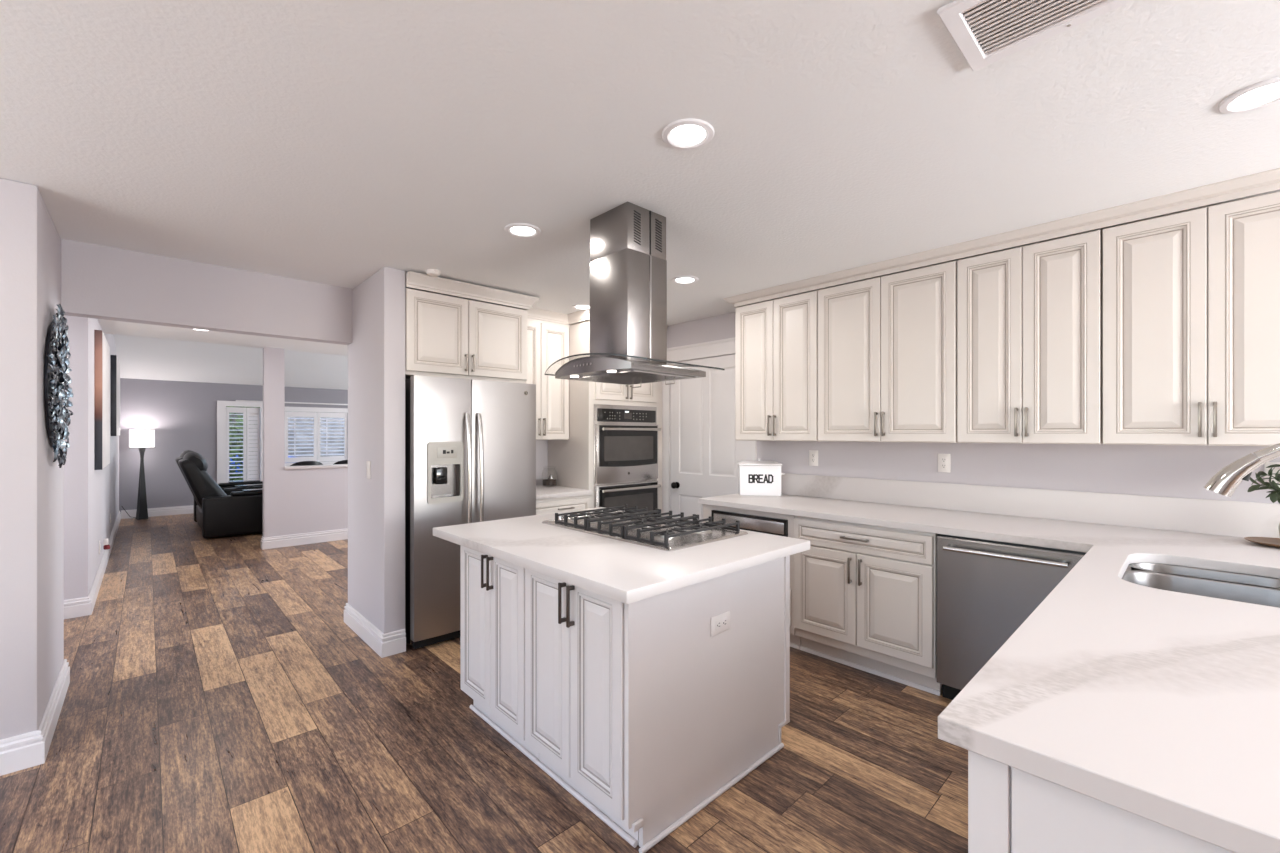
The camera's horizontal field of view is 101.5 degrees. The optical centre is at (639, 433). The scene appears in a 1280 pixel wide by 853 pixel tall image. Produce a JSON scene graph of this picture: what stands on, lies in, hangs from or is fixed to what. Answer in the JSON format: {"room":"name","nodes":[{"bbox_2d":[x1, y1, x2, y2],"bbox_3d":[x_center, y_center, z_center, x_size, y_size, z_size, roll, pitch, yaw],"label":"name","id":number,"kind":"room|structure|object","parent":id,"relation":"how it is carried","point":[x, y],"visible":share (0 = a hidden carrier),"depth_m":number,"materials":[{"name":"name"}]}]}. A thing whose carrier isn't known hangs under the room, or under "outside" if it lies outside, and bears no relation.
{"room":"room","nodes":[
{"label":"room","id":0,"kind":"room"},
{"bbox_2d":[0,178,63,739],"bbox_3d":[-3.928,0.170,1.554,2.915,2.440,0.950,0,0,-43],"label":"wall","id":1,"kind":"structure","parent":0,"point":[31,483],"depth_m":2.19,"materials":[{"name":"grey paint"}]},
{"bbox_2d":[0,730,44,775],"bbox_3d":[-3.533,1.319,1.259,2.786,0.140,0.020,0,0,-43],"label":"baseboard","id":2,"kind":"structure","parent":1,"relation":"attached to","point":[26,750],"depth_m":2.17,"materials":[{"name":"white wood"}]},
{"bbox_2d":[38,659,69,760],"bbox_3d":[-2.860,1.319,2.561,0.020,0.140,0.992,0,0,-43],"label":"baseboard","id":3,"kind":"structure","parent":1,"relation":"attached to","point":[49,721],"depth_m":2.50,"materials":[{"name":"white wood"}]},
{"bbox_2d":[45,304,72,467],"bbox_3d":[-2.831,-0.228,2.558,0.050,0.791,0.808,0,0,-43],"label":"wall art","id":4,"kind":"object","parent":1,"relation":"attached to","point":[56,372],"visible":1,"depth_m":2.45,"materials":[{"name":"silver metal"}]},
{"bbox_2d":[64,315,88,599],"bbox_3d":[-5.344,0.170,3.060,2.920,2.440,0.115,0,0,-43],"label":"wall","id":5,"kind":"structure","parent":0,"point":[76,467],"depth_m":3.98,"materials":[{"name":"grey paint"}]},
{"bbox_2d":[64,597,91,618],"bbox_3d":[-5.199,1.319,3.103,2.691,0.140,0.020,0,0,-43],"label":"baseboard","id":6,"kind":"structure","parent":5,"relation":"attached to","point":[77,607],"depth_m":3.97,"materials":[{"name":"white wood"}]},
{"bbox_2d":[89,318,118,592],"bbox_3d":[-6.498,-0.320,6.325,0.120,3.420,6.220,0,0,-43],"label":"wall","id":7,"kind":"structure","parent":0,"point":[104,483],"depth_m":4.89,"materials":[{"name":"grey paint"}]},
{"bbox_2d":[94,330,109,469],"bbox_3d":[-5.112,-0.295,4.978,0.049,1.210,1.242,0,0,-43],"label":"wall picture","id":8,"kind":"object","parent":7,"relation":"attached to","point":[101,347],"visible":1,"depth_m":4.54,"materials":[{"name":"orange fabric"}]},
{"bbox_2d":[88,511,120,611],"bbox_3d":[-6.352,1.319,6.273,0.020,0.140,6.216,0,0,-43],"label":"baseboard","id":9,"kind":"structure","parent":7,"relation":"attached to","point":[94,591],"depth_m":5.11,"materials":[{"name":"white wood"}]},
{"bbox_2d":[103,538,109,549],"bbox_3d":[-5.394,1.113,5.291,0.048,0.105,0.050,0,0,-43],"label":"night light","id":10,"kind":"object","parent":7,"relation":"attached to","point":[105,541],"visible":1,"depth_m":5.27,"materials":[{"name":"plastic"}]},
{"bbox_2d":[111,355,119,435],"bbox_3d":[-6.973,-0.479,6.956,0.054,1.009,1.210,0,0,-43],"label":"wall picture","id":11,"kind":"object","parent":7,"relation":"attached to","point":[115,365],"visible":1,"depth_m":6.53,"materials":[{"name":"black fabric"}]},
{"bbox_2d":[114,335,347,389],"bbox_3d":[-4.741,-1.502,9.294,6.750,1.255,4.370,0,0,-43],"label":"ceiling","id":12,"kind":"structure","parent":0,"point":[138,357],"depth_m":8.69,"materials":[{"name":"paint"}]},
{"bbox_2d":[119,378,347,513],"bbox_3d":[-6.244,-0.320,10.757,6.330,3.420,0.120,0,0,-43],"label":"wall","id":13,"kind":"structure","parent":0,"point":[182,415],"depth_m":8.98,"materials":[{"name":"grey paint"}]},
{"bbox_2d":[121,505,193,518],"bbox_3d":[-8.044,1.319,8.963,1.210,0.140,0.020,0,0,-43],"label":"baseboard","id":14,"kind":"structure","parent":13,"relation":"attached to","point":[177,510],"depth_m":8.89,"materials":[{"name":"white wood"}]},
{"bbox_2d":[226,407,245,482],"bbox_3d":[-7.414,0.400,9.604,0.295,1.780,0.061,0,0,-43],"label":"shutter","id":15,"kind":"object","parent":13,"relation":"attached to","point":[228,409],"visible":0.61,"depth_m":9.59,"materials":[{"name":"white wood"}]},
{"bbox_2d":[217,401,262,483],"bbox_3d":[-7.373,0.395,9.654,0.685,1.989,0.125,0,0,-43],"label":"door","id":16,"kind":"structure","parent":13,"relation":"in","point":[221,405],"depth_m":9.44,"materials":[{"name":"white wood"}]},
{"bbox_2d":[246,408,259,480],"bbox_3d":[-7.231,0.400,9.777,0.200,1.780,0.028,0,0,-43],"label":"shutter","id":17,"kind":"object","parent":13,"relation":"attached to","point":[252,431],"visible":0.66,"depth_m":9.77,"materials":[{"name":"white wood"}]},
{"bbox_2d":[236,400,347,404],"bbox_3d":[-6.582,-0.608,10.320,2.220,0.025,0.049,0,0,-43],"label":"trim","id":18,"kind":"structure","parent":13,"relation":"attached to","point":[236,400],"depth_m":10.24,"materials":[{"name":"white wood"}]},
{"bbox_2d":[285,407,347,465],"bbox_3d":[-6.487,0.060,10.497,1.280,1.180,0.115,0,0,-43],"label":"window","id":19,"kind":"structure","parent":13,"relation":"in","point":[298,409],"depth_m":10.47,"materials":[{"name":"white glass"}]},
{"bbox_2d":[285,411,316,462],"bbox_3d":[-6.670,0.060,10.290,0.540,0.990,0.074,0,0,-43],"label":"window shutter","id":20,"kind":"object","parent":19,"relation":"attached to","point":[287,414],"visible":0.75,"depth_m":10.28,"materials":[{"name":"white wood"}]},
{"bbox_2d":[317,412,346,461],"bbox_3d":[-6.270,0.060,10.666,0.543,0.990,0.074,0,0,-43],"label":"window shutter","id":21,"kind":"object","parent":19,"relation":"attached to","point":[319,414],"visible":0.88,"depth_m":10.65,"materials":[{"name":"white wood"}]},
{"bbox_2d":[61,239,547,484],"bbox_3d":[-1.691,0.170,4.232,4.015,2.440,0.120,0,0,-43],"label":"wall","id":22,"kind":"structure","parent":0,"point":[98,281],"depth_m":3.21,"materials":[{"name":"grey paint"}]},
{"bbox_2d":[405,288,526,383],"bbox_3d":[-1.407,-0.665,3.915,0.897,0.560,0.729,0,0,-43],"label":"upper cabinet","id":23,"kind":"object","parent":22,"relation":"attached to","point":[446,336],"visible":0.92,"depth_m":3.63,"materials":[{"name":"beige paint"}]},
{"bbox_2d":[406,271,539,309],"bbox_3d":[-1.374,-0.990,3.924,0.960,0.088,0.760,0,0,-43],"label":"trim","id":24,"kind":"structure","parent":22,"relation":"attached to","point":[415,280],"depth_m":3.62,"materials":[{"name":"beige paint"}]},
{"bbox_2d":[527,318,568,439],"bbox_3d":[-0.957,-0.461,4.574,0.602,1.021,0.382,0,0,-43],"label":"upper cabinet","id":25,"kind":"object","parent":22,"relation":"attached to","point":[547,344],"depth_m":4.52,"materials":[{"name":"beige paint"}]},
{"bbox_2d":[263,347,347,537],"bbox_3d":[-2.765,0.170,8.058,4.970,2.440,0.120,0,0,-43],"label":"wall","id":26,"kind":"structure","parent":0,"point":[295,501],"depth_m":6.44,"materials":[{"name":"grey paint"}]},
{"bbox_2d":[262,528,347,549],"bbox_3d":[-2.732,1.319,7.992,4.971,0.140,0.020,0,0,-43],"label":"baseboard","id":27,"kind":"structure","parent":26,"relation":"attached to","point":[339,534],"depth_m":6.58,"materials":[{"name":"white wood"}]},
{"bbox_2d":[285,464,347,469],"bbox_3d":[-2.690,0.422,8.128,4.764,0.034,0.170,0,0,-43],"label":"trim","id":28,"kind":"structure","parent":26,"relation":"attached to","point":[334,465],"depth_m":6.69,"materials":[{"name":"white wood"}]},
{"bbox_2d":[348,267,404,633],"bbox_3d":[-1.835,0.170,3.616,0.130,2.440,0.820,0,0,-43],"label":"wall","id":29,"kind":"structure","parent":0,"point":[376,352],"depth_m":3.35,"materials":[{"name":"grey paint"}]},
{"bbox_2d":[344,603,383,657],"bbox_3d":[-1.890,1.319,3.564,0.020,0.140,0.862,0,0,-43],"label":"baseboard","id":30,"kind":"structure","parent":29,"relation":"attached to","point":[371,635],"depth_m":3.52,"materials":[{"name":"white wood"}]},
{"bbox_2d":[366,461,370,478],"bbox_3d":[-1.815,0.240,3.493,0.009,0.118,0.074,0,0,-43],"label":"light switch","id":31,"kind":"object","parent":29,"relation":"attached to","point":[368,463],"visible":1,"depth_m":3.48,"materials":[{"name":"plastic"}]},
{"bbox_2d":[382,629,405,657],"bbox_3d":[-1.556,1.319,3.301,0.146,0.140,0.020,0,0,-43],"label":"baseboard","id":32,"kind":"structure","parent":29,"relation":"attached to","point":[394,642],"depth_m":3.30,"materials":[{"name":"white wood"}]},
{"bbox_2d":[0,513,967,852],"bbox_3d":[-1.721,1.391,4.012,9.600,0.002,16.400,0,0,-43],"label":"floor","id":33,"kind":"structure","parent":0,"point":[220,697],"depth_m":2.29,"materials":[{"name":"brown wood"}]},
{"bbox_2d":[129,430,154,519],"bbox_3d":[-8.136,0.662,8.546,0.300,1.455,0.300,0,0,-43],"label":"floor lamp","id":34,"kind":"object","parent":33,"relation":"on","point":[137,438],"visible":1,"depth_m":8.51,"materials":[{"name":"black plastic"}]},
{"bbox_2d":[176,450,262,537],"bbox_3d":[-6.022,0.804,7.830,1.362,1.130,1.943,0,0,-43],"label":"recliner chair","id":35,"kind":"object","parent":33,"relation":"on","point":[232,508],"visible":0.81,"depth_m":7.04,"materials":[{"name":"black leather"}]},
{"bbox_2d":[290,461,322,465],"bbox_3d":[-4.501,0.872,7.019,0.450,1.036,0.460,0,0,-43],"label":"dining chair","id":36,"kind":"object","parent":33,"relation":"on","point":[303,463],"visible":0.09,"depth_m":6.84,"materials":[{"name":"black plastic"}]},
{"bbox_2d":[333,460,347,464],"bbox_3d":[-4.151,0.872,7.377,0.450,1.036,0.460,0,0,-43],"label":"dining chair","id":37,"kind":"object","parent":33,"relation":"on","point":[342,461],"visible":0.02,"depth_m":7.16,"materials":[{"name":"black plastic"}]},
{"bbox_2d":[405,375,535,648],"bbox_3d":[-1.341,0.503,3.865,0.894,1.750,0.856,0,0,-43],"label":"refrigerator","id":38,"kind":"object","parent":33,"relation":"on","point":[470,445],"visible":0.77,"depth_m":3.47,"materials":[{"name":"silver metal"}]},
{"bbox_2d":[460,545,538,762],"bbox_3d":[-0.355,0.954,2.702,0.981,0.871,0.611,0,0,-43],"label":"base cabinet","id":39,"kind":"object","parent":33,"relation":"on","point":[492,589],"visible":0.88,"depth_m":2.35,"materials":[{"name":"grey paint"}]},
{"bbox_2d":[433,507,809,603],"bbox_3d":[-0.146,0.496,2.497,1.103,0.040,1.479,0,0,-43],"label":"countertop","id":40,"kind":"structure","parent":39,"relation":"on","point":[621,571],"depth_m":2.08,"materials":[{"name":"white stone"}]},
{"bbox_2d":[542,504,747,550],"bbox_3d":[-0.006,0.445,2.647,0.553,0.061,0.950,0,0,-43],"label":"gas cooktop","id":41,"kind":"object","parent":40,"relation":"in","point":[666,533],"visible":1,"depth_m":2.50,"materials":[{"name":"silver metal"}]},
{"bbox_2d":[536,495,589,514],"bbox_3d":[-0.853,0.954,4.458,0.605,0.871,0.691,0,0,-43],"label":"base cabinet","id":42,"kind":"object","parent":33,"relation":"on","point":[545,506],"visible":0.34,"depth_m":4.24,"materials":[{"name":"beige paint"}]},
{"bbox_2d":[536,485,591,499],"bbox_3d":[-0.861,0.495,4.468,0.607,0.038,0.673,0,0,-43],"label":"countertop","id":43,"kind":"structure","parent":42,"relation":"on","point":[542,492],"depth_m":4.33,"materials":[{"name":"white stone"}]},
{"bbox_2d":[543,474,555,485],"bbox_3d":[-0.822,0.381,4.750,0.140,0.188,0.140,0,0,-43],"label":"glass jar","id":44,"kind":"object","parent":43,"relation":"on","point":[546,482],"visible":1,"depth_m":4.70,"materials":[{"name":"clear glass"}]},
{"bbox_2d":[525,568,638,847],"bbox_3d":[0.067,0.954,2.255,0.981,0.871,0.612,0,0,-43],"label":"base cabinet","id":45,"kind":"object","parent":33,"relation":"on","point":[574,635],"visible":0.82,"depth_m":1.90,"materials":[{"name":"grey paint"}]},
{"bbox_2d":[548,320,658,508],"bbox_3d":[-0.325,0.209,4.969,0.855,2.359,0.679,0,0,-43],"label":"tall cabinet","id":46,"kind":"object","parent":33,"relation":"on","point":[570,461],"visible":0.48,"depth_m":4.62,"materials":[{"name":"beige paint"}]},
{"bbox_2d":[594,404,660,514],"bbox_3d":[-0.280,0.408,4.925,0.756,1.333,0.648,0,0,-43],"label":"double wall oven","id":47,"kind":"object","parent":46,"relation":"in","point":[625,437],"visible":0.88,"depth_m":4.71,"materials":[{"name":"silver metal"}]},
{"bbox_2d":[624,555,789,852],"bbox_3d":[0.317,0.954,2.039,0.975,0.871,0.040,0,0,-43],"label":"island end panel","id":48,"kind":"object","parent":33,"relation":"on","point":[702,712],"visible":0.97,"depth_m":1.95,"materials":[{"name":"grey paint"}]},
{"bbox_2d":[703,504,800,648],"bbox_3d":[0.952,0.954,3.818,0.726,0.871,0.750,0,0,-43],"label":"base cabinet","id":49,"kind":"object","parent":33,"relation":"on","point":[795,641],"depth_m":3.47,"materials":[{"name":"beige paint"}]},
{"bbox_2d":[794,516,941,695],"bbox_3d":[1.493,0.954,3.245,0.727,0.871,0.819,0,0,-43],"label":"base cabinet","id":50,"kind":"object","parent":33,"relation":"on","point":[865,596],"visible":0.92,"depth_m":2.98,"materials":[{"name":"beige paint"}]},
{"bbox_2d":[937,534,1085,699],"bbox_3d":[1.936,0.956,2.680,0.666,0.867,0.594,0,0,-43],"label":"dishwasher","id":51,"kind":"object","parent":33,"relation":"on","point":[986,589],"visible":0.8,"depth_m":2.56,"materials":[{"name":"silver metal"}]},
{"bbox_2d":[968,750,1233,852],"bbox_3d":[1.302,0.954,0.954,1.196,0.871,1.001,0,0,-43],"label":"base cabinet","id":52,"kind":"object","parent":33,"relation":"on","point":[1011,810],"visible":0.07,"depth_m":0.81,"materials":[{"name":"grey paint"}]},
{"bbox_2d":[699,493,1279,852],"bbox_3d":[1.075,0.495,2.248,2.709,0.038,3.227,0,0,-43],"label":"countertop","id":53,"kind":"structure","parent":52,"relation":"on","point":[1159,706],"depth_m":1.00,"materials":[{"name":"white stone"}]},
{"bbox_2d":[737,458,784,495],"bbox_3d":[0.949,0.332,4.097,0.356,0.286,0.168,0,0,6],"label":"bread box","id":54,"kind":"object","parent":53,"relation":"on","point":[755,478],"visible":1,"depth_m":4.02,"materials":[{"name":"white metal"}]},
{"bbox_2d":[1122,563,1279,607],"bbox_3d":[1.927,0.592,1.739,0.706,0.156,0.504,0,0,-43],"label":"sink","id":55,"kind":"object","parent":53,"relation":"in","point":[1260,590],"visible":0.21,"depth_m":1.89,"materials":[{"name":"metal"}]},
{"bbox_2d":[1204,443,1279,496],"bbox_3d":[2.094,0.241,1.613,0.128,0.468,0.485,0,0,-43],"label":"kitchen faucet","id":56,"kind":"object","parent":53,"relation":"on","point":[1226,481],"visible":1,"depth_m":1.70,"materials":[{"name":"silver metal"}]},
{"bbox_2d":[1244,537,1279,547],"bbox_3d":[2.727,0.466,2.210,0.230,0.019,0.230,0,0,-43],"label":"serving dish","id":57,"kind":"object","parent":53,"relation":"on","point":[1274,542],"visible":1,"depth_m":2.27,"materials":[{"name":"brown wood"}]},
{"bbox_2d":[1247,464,1279,536],"bbox_3d":[2.772,0.277,2.205,0.253,0.378,0.279,0,0,-43],"label":"eucalyptus plant","id":58,"kind":"object","parent":57,"relation":"on","point":[1274,495],"visible":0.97,"depth_m":2.25,"materials":[{"name":"green plant"}]},
{"bbox_2d":[0,0,1279,355],"bbox_3d":[-0.185,-1.100,2.347,9.650,0.100,11.970,0,0,-43],"label":"ceiling","id":59,"kind":"structure","parent":0,"point":[339,143],"depth_m":1.79,"materials":[{"name":"paint"}]},
{"bbox_2d":[426,269,440,276],"bbox_3d":[-1.326,-1.036,3.360,0.090,0.028,0.100,0,0,-43],"label":"ceiling sensor","id":60,"kind":"object","parent":59,"relation":"attached to","point":[431,272],"visible":1,"depth_m":3.33,"materials":[{"name":"plastic"}]},
{"bbox_2d":[504,223,540,237],"bbox_3d":[-0.603,-1.045,2.692,0.184,0.009,0.184,0,0,-43],"label":"recessed light","id":61,"kind":"object","parent":59,"relation":"in","point":[523,230],"visible":1,"depth_m":2.68,"materials":[{"name":"white plastic"}]},
{"bbox_2d":[572,304,589,309],"bbox_3d":[-0.469,-1.045,4.307,0.184,0.009,0.184,0,0,-43],"label":"recessed light","id":62,"kind":"object","parent":59,"relation":"in","point":[576,306],"visible":0.82,"depth_m":4.28,"materials":[{"name":"white plastic"}]},
{"bbox_2d":[544,202,724,387],"bbox_3d":[-0.074,-0.644,2.514,0.590,0.809,0.744,0,0,-43],"label":"range hood","id":63,"kind":"object","parent":59,"relation":"hanging from","point":[628,262],"visible":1,"depth_m":2.43,"materials":[{"name":"silver metal"}]},
{"bbox_2d":[672,276,698,283],"bbox_3d":[0.306,-1.045,3.555,0.184,0.009,0.184,0,0,-43],"label":"recessed light","id":64,"kind":"object","parent":59,"relation":"in","point":[679,279],"visible":1,"depth_m":3.54,"materials":[{"name":"white plastic"}]},
{"bbox_2d":[662,118,713,149],"bbox_3d":[0.168,-1.045,1.831,0.184,0.009,0.184,0,0,-43],"label":"recessed light","id":65,"kind":"object","parent":59,"relation":"in","point":[684,134],"visible":1,"depth_m":1.82,"materials":[{"name":"white plastic"}]},
{"bbox_2d":[937,0,1133,70],"bbox_3d":[1.033,-1.042,1.191,0.303,0.016,0.557,0,0,-43],"label":"ceiling vent","id":66,"kind":"object","parent":59,"relation":"in","point":[951,14],"visible":1,"depth_m":1.32,"materials":[{"name":"white metal"}]},
{"bbox_2d":[1217,76,1279,113],"bbox_3d":[1.921,-1.045,1.616,0.184,0.009,0.184,0,0,-43],"label":"recessed light","id":67,"kind":"object","parent":59,"relation":"in","point":[1265,93],"visible":1,"depth_m":1.63,"materials":[{"name":"white plastic"}]},
{"bbox_2d":[711,611,729,636],"bbox_3d":[0.314,0.735,2.029,0.118,0.072,0.009,0,0,-43],"label":"wall outlet","id":68,"kind":"object","parent":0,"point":[720,623],"visible":1,"depth_m":2.02,"materials":[{"name":"plastic"}]},
{"bbox_2d":[716,617,726,629],"bbox_3d":[0.316,0.735,2.027,0.070,0.036,0.002,0,0,-43],"label":"receptacle","id":69,"kind":"object","parent":68,"relation":"attached to","point":[721,622],"depth_m":2.02,"materials":[{"name":"plastic"}]},
{"bbox_2d":[667,312,1279,570],"bbox_3d":[2.636,0.170,2.656,0.120,2.440,8.350,0,0,-43],"label":"wall","id":70,"kind":"structure","parent":0,"point":[1178,471],"depth_m":3.04,"materials":[{"name":"grey paint"}]},
{"bbox_2d":[527,307,667,326],"bbox_3d":[-0.405,-1.011,4.638,1.537,0.078,0.345,0,0,-43],"label":"trim","id":71,"kind":"structure","parent":70,"relation":"attached to","point":[534,313],"depth_m":4.49,"materials":[{"name":"beige paint"}]},
{"bbox_2d":[659,382,661,515],"bbox_3d":[0.200,0.210,5.095,0.076,2.360,0.020,0,0,-43],"label":"filler panel","id":72,"kind":"object","parent":70,"relation":"attached to","point":[660,383],"visible":0.21,"depth_m":5.08,"materials":[{"name":"beige paint"}]},
{"bbox_2d":[662,337,756,522],"bbox_3d":[0.568,0.282,4.703,0.078,2.214,1.116,0,0,-43],"label":"door","id":73,"kind":"structure","parent":70,"relation":"in","point":[701,453],"depth_m":4.77,"materials":[{"name":"white wood"}]},
{"bbox_2d":[735,290,817,440],"bbox_3d":[1.090,-0.466,3.915,0.399,1.032,0.678,0,0,-43],"label":"upper cabinet","id":74,"kind":"object","parent":70,"relation":"attached to","point":[776,340],"visible":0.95,"depth_m":3.77,"materials":[{"name":"beige paint"}]},
{"bbox_2d":[809,450,817,465],"bbox_3d":[1.315,0.182,3.963,0.009,0.118,0.072,0,0,-43],"label":"wall outlet","id":75,"kind":"object","parent":70,"relation":"attached to","point":[813,454],"visible":1,"depth_m":3.96,"materials":[{"name":"plastic"}]},
{"bbox_2d":[811,453,815,462],"bbox_3d":[1.313,0.182,3.961,0.002,0.070,0.036,0,0,-43],"label":"receptacle","id":76,"kind":"object","parent":75,"relation":"attached to","point":[813,455],"depth_m":3.96,"materials":[{"name":"plastic"}]},
{"bbox_2d":[818,260,957,442],"bbox_3d":[1.612,-0.466,3.361,0.399,1.032,0.834,0,0,-43],"label":"upper cabinet","id":77,"kind":"object","parent":70,"relation":"attached to","point":[887,345],"visible":0.95,"depth_m":3.20,"materials":[{"name":"beige paint"}]},
{"bbox_2d":[938,454,950,472],"bbox_3d":[1.927,0.184,3.314,0.009,0.118,0.072,0,0,-43],"label":"wall outlet","id":78,"kind":"object","parent":70,"relation":"attached to","point":[944,460],"visible":1,"depth_m":3.31,"materials":[{"name":"plastic"}]},
{"bbox_2d":[941,457,946,468],"bbox_3d":[1.925,0.184,3.312,0.002,0.070,0.036,0,0,-43],"label":"receptacle","id":79,"kind":"object","parent":78,"relation":"attached to","point":[943,459],"depth_m":3.31,"materials":[{"name":"plastic"}]},
{"bbox_2d":[723,168,1279,307],"bbox_3d":[1.812,-1.016,3.127,0.429,0.066,2.944,0,0,-43],"label":"trim","id":80,"kind":"structure","parent":70,"relation":"attached to","point":[1266,181],"depth_m":2.62,"materials":[{"name":"beige paint"}]},
{"bbox_2d":[957,229,1102,443],"bbox_3d":[2.111,-0.466,2.832,0.399,1.032,0.608,0,0,-43],"label":"upper cabinet","id":81,"kind":"object","parent":70,"relation":"attached to","point":[1030,317],"visible":0.97,"depth_m":2.69,"materials":[{"name":"beige paint"}]},
{"bbox_2d":[781,473,1279,537],"bbox_3d":[2.056,0.394,3.168,0.019,0.163,3.220,0,0,-43],"label":"backsplash","id":82,"kind":"structure","parent":70,"relation":"attached to","point":[1202,516],"depth_m":2.87,"materials":[{"name":"white stone"}]},
{"bbox_2d":[1103,191,1279,445],"bbox_3d":[2.557,-0.466,2.359,0.399,1.032,0.681,0,0,-43],"label":"upper cabinet","id":83,"kind":"object","parent":70,"relation":"attached to","point":[1191,298],"visible":1,"depth_m":2.27,"materials":[{"name":"beige paint"}]},
{"bbox_2d":[1264,462,1279,487],"bbox_3d":[2.863,0.185,2.321,0.009,0.118,0.118,0,0,-43],"label":"wall outlet","id":84,"kind":"object","parent":70,"relation":"attached to","point":[1267,464],"visible":0.45,"depth_m":2.35,"materials":[{"name":"plastic"}]},
{"bbox_2d":[938,534,1085,553],"bbox_3d":[1.968,0.906,2.710,0.578,0.768,0.594,0,0,-43],"label":"control panel","id":85,"kind":"object","parent":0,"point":[1013,544],"depth_m":2.49,"materials":[{"name":"black plastic"}]},
{"label":"outside","id":86,"kind":"structure","parent":0,"visible":0},
{"bbox_3d":[-11.555,1.590,19.547,22.000,0.100,19.700,0,0,-43],"label":"ground","id":87,"kind":"structure","parent":86,"visible":0},
{"bbox_2d":[226,406,259,437],"bbox_3d":[-12.295,-0.426,16.169,1.902,3.932,1.846,0,0,-43],"label":"shrub","id":88,"kind":"object","parent":87,"relation":"on","point":[239,416],"visible":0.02,"depth_m":15.88,"materials":[{"name":"green plant"}]},
{"bbox_2d":[229,421,257,480],"bbox_3d":[-9.241,0.605,12.306,1.334,1.870,1.309,0,0,-43],"label":"shrub","id":89,"kind":"object","parent":87,"relation":"on","point":[240,438],"visible":0.18,"depth_m":11.96,"materials":[{"name":"green plant"}]},
{"bbox_2d":[229,439,297,478],"bbox_3d":[-11.108,0.815,13.716,4.350,1.450,1.720,0,0,-43],"label":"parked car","id":90,"kind":"object","parent":87,"relation":"on","point":[229,439],"visible":0.02,"depth_m":13.35,"materials":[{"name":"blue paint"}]},
{"bbox_2d":[229,406,347,461],"bbox_3d":[-10.540,0.265,19.199,17.000,2.550,0.400,0,0,-43],"label":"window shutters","id":91,"kind":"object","parent":87,"relation":"on","point":[234,416],"depth_m":18.15,"materials":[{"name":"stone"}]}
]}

